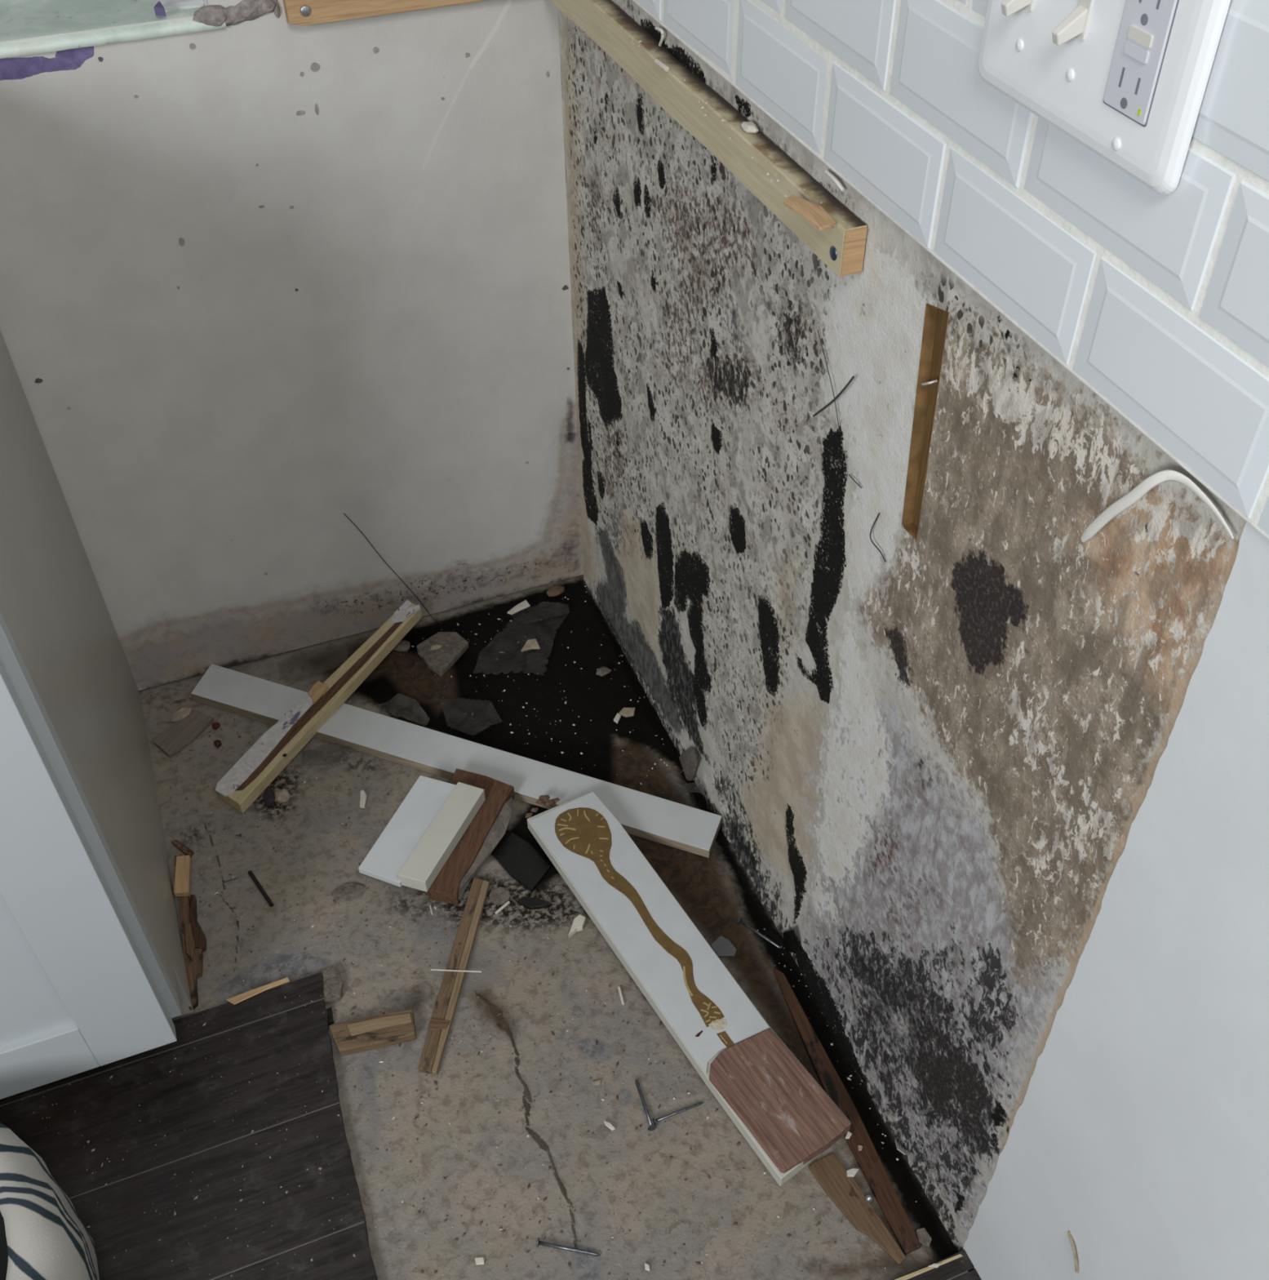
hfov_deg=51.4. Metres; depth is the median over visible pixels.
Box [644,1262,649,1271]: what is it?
chip
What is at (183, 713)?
chip
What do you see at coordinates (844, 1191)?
strip
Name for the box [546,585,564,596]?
chip
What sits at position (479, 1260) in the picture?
chip
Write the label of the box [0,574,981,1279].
floor
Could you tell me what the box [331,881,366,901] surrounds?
chip
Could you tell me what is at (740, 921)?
nail
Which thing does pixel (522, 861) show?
fragment
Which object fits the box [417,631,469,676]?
rubble slab
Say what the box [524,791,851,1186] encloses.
board
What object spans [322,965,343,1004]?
chunk
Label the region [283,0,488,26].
strip
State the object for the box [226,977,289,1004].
strip
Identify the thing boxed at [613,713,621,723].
chip
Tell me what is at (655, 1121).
nail
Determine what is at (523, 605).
plaster sliver
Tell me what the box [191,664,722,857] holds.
board
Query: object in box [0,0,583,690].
wall
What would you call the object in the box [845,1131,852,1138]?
chip
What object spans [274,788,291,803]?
stone
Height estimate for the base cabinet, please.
0.869 m
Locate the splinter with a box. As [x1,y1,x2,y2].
[360,790,367,808]
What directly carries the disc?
on the floor
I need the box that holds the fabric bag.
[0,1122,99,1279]
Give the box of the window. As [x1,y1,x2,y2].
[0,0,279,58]
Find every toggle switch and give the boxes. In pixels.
[1001,0,1035,16]
[1052,0,1093,45]
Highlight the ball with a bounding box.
[865,1193,873,1202]
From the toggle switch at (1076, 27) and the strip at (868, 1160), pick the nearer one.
the toggle switch at (1076, 27)
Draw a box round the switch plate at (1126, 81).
[977,0,1231,195]
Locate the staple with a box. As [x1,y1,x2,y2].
[921,379,937,385]
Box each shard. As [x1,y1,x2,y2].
[171,840,194,857]
[516,896,552,909]
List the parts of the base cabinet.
door, rail, frame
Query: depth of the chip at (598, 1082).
1.40 m
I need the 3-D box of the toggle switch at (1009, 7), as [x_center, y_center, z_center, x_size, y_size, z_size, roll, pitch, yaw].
[0.200,-0.339,0.686,0.016,0.025,0.010,-16,46,-15]
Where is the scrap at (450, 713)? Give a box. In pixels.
[443,697,502,733]
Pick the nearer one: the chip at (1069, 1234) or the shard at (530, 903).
the chip at (1069, 1234)
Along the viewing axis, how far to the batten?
1.52 m
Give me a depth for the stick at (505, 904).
1.56 m
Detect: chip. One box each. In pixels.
[171,707,191,721]
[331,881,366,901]
[475,1257,484,1264]
[521,638,540,651]
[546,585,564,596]
[568,914,586,937]
[591,1079,601,1085]
[595,666,611,676]
[604,1120,615,1130]
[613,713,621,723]
[619,707,635,717]
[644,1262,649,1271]
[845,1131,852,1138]
[846,1168,858,1177]
[857,1145,862,1151]
[916,1227,932,1248]
[928,1263,941,1267]
[1067,1231,1079,1273]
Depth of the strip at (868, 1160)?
1.36 m
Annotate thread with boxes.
[343,513,441,623]
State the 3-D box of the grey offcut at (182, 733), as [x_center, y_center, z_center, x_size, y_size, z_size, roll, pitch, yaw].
[-0.607,0.125,1.772,0.042,0.006,0.080,22,48,22]
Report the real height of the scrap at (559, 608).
0.006 m
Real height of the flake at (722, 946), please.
0.002 m
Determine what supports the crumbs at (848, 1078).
on the floor
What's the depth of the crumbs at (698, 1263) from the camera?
1.41 m
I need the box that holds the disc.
[489,886,510,905]
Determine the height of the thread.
0.219 m
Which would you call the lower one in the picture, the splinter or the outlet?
the splinter
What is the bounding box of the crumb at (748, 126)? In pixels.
[741,121,759,133]
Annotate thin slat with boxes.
[418,877,489,1075]
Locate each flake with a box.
[711,935,737,956]
[895,1140,908,1155]
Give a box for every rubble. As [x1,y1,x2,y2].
[393,640,410,652]
[417,647,427,657]
[430,644,441,650]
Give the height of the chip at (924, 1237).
0.005 m
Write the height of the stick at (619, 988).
0.003 m
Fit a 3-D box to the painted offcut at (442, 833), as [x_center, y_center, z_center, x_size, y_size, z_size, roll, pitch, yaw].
[-0.232,0.234,1.615,0.130,0.056,0.184,17,46,18]
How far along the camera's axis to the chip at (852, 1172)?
1.32 m
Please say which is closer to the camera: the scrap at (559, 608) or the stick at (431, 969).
the stick at (431, 969)
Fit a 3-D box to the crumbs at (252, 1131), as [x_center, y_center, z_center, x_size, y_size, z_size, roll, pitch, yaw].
[-0.449,0.524,1.340,0.320,0.002,0.321,-16,46,-15]
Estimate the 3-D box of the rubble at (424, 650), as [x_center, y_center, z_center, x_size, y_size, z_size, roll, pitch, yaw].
[-0.299,0.018,1.876,0.017,0.011,0.016,18,47,19]
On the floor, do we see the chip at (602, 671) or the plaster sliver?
the chip at (602, 671)
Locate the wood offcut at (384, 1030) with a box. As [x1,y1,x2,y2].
[329,1008,416,1055]
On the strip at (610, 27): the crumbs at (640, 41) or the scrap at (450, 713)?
the crumbs at (640, 41)
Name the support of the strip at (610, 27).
attached to the wall at (1000, 781)
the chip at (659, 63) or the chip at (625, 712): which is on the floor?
the chip at (625, 712)
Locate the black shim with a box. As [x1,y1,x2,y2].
[326,1007,333,1025]
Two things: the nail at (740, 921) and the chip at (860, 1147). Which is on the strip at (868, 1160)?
the chip at (860, 1147)
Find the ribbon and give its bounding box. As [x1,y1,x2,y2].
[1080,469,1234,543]
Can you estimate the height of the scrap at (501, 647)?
0.008 m
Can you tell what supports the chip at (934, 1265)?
on the floor
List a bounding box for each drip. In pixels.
[655,26,664,46]
[825,169,844,191]
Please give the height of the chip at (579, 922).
0.008 m
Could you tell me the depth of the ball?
1.30 m
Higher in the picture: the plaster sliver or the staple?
the staple
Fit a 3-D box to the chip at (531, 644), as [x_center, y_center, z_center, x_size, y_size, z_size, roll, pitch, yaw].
[-0.149,0.007,1.871,0.027,0.004,0.020,-9,44,-8]
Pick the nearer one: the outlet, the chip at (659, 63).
the outlet
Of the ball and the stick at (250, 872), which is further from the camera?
the stick at (250, 872)
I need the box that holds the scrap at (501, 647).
[473,607,563,675]
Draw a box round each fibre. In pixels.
[813,375,854,417]
[817,329,839,431]
[848,474,862,488]
[870,512,886,562]
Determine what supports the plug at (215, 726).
on the floor
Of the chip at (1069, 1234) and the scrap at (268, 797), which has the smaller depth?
the chip at (1069, 1234)
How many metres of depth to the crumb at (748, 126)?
1.05 m
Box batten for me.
[174,855,206,1009]
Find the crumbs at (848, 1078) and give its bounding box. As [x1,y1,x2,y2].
[400,586,916,1201]
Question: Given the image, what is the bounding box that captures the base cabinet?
[0,329,194,1099]
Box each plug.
[211,722,220,729]
[213,739,221,747]
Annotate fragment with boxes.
[491,830,551,892]
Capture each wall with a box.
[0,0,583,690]
[558,0,1268,1279]
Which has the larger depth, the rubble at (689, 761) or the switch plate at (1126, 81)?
the rubble at (689, 761)
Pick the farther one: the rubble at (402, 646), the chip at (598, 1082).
the rubble at (402, 646)
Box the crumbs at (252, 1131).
[21,995,355,1275]
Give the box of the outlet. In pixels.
[1103,0,1179,127]
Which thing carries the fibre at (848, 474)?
attached to the wall at (1000, 781)
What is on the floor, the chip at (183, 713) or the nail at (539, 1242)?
the nail at (539, 1242)
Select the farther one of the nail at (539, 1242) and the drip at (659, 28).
the nail at (539, 1242)
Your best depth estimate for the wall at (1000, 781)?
0.95 m
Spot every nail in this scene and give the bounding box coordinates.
[536,1237,600,1256]
[635,1079,657,1130]
[653,1102,703,1124]
[737,917,781,948]
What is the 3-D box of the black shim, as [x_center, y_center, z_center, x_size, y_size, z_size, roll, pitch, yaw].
[-0.338,0.418,1.463,0.007,0.004,0.020,-14,45,-13]
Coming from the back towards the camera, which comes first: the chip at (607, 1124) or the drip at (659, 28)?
the chip at (607, 1124)
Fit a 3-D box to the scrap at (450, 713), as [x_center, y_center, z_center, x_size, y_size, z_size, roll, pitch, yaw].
[-0.222,0.100,1.788,0.072,0.007,0.078,-16,46,-15]
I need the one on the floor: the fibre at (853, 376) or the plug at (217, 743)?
the plug at (217, 743)
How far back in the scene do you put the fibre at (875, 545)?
1.05 m
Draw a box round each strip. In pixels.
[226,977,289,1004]
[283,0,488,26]
[550,0,867,276]
[773,968,921,1254]
[808,1152,906,1264]
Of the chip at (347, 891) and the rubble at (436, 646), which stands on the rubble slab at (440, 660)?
the rubble at (436, 646)
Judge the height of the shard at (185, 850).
0.006 m
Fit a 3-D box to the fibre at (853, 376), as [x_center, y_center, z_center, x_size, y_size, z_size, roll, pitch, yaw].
[0.157,-0.193,1.050,0.005,0.073,0.059,-14,45,-14]
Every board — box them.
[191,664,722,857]
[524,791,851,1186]
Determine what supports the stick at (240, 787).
on the floor
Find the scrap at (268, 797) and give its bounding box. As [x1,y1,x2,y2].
[262,787,275,806]
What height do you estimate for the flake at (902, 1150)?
0.025 m
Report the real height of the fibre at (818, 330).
0.065 m
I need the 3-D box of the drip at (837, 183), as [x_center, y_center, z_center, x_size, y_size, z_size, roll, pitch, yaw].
[0.145,-0.334,0.958,0.004,0.005,0.029,-14,45,-14]
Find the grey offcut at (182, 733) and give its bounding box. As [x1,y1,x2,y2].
[153,709,213,757]
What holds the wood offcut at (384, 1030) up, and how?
on the floor
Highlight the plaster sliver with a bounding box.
[507,600,529,614]
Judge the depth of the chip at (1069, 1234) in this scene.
1.05 m
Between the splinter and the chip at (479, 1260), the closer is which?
the chip at (479, 1260)
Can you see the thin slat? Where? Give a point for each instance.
(442, 1016)
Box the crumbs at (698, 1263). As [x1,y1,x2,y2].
[161,706,876,1275]
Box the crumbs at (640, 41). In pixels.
[631,35,850,236]
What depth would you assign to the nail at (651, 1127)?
1.38 m
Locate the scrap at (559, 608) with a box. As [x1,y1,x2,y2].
[509,601,569,624]
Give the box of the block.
[173,854,191,897]
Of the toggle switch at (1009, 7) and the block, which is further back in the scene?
the block
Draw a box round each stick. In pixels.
[215,599,422,813]
[248,870,274,906]
[431,968,481,972]
[494,901,510,914]
[617,986,624,1004]
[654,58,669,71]
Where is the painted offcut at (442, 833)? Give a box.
[358,768,515,905]

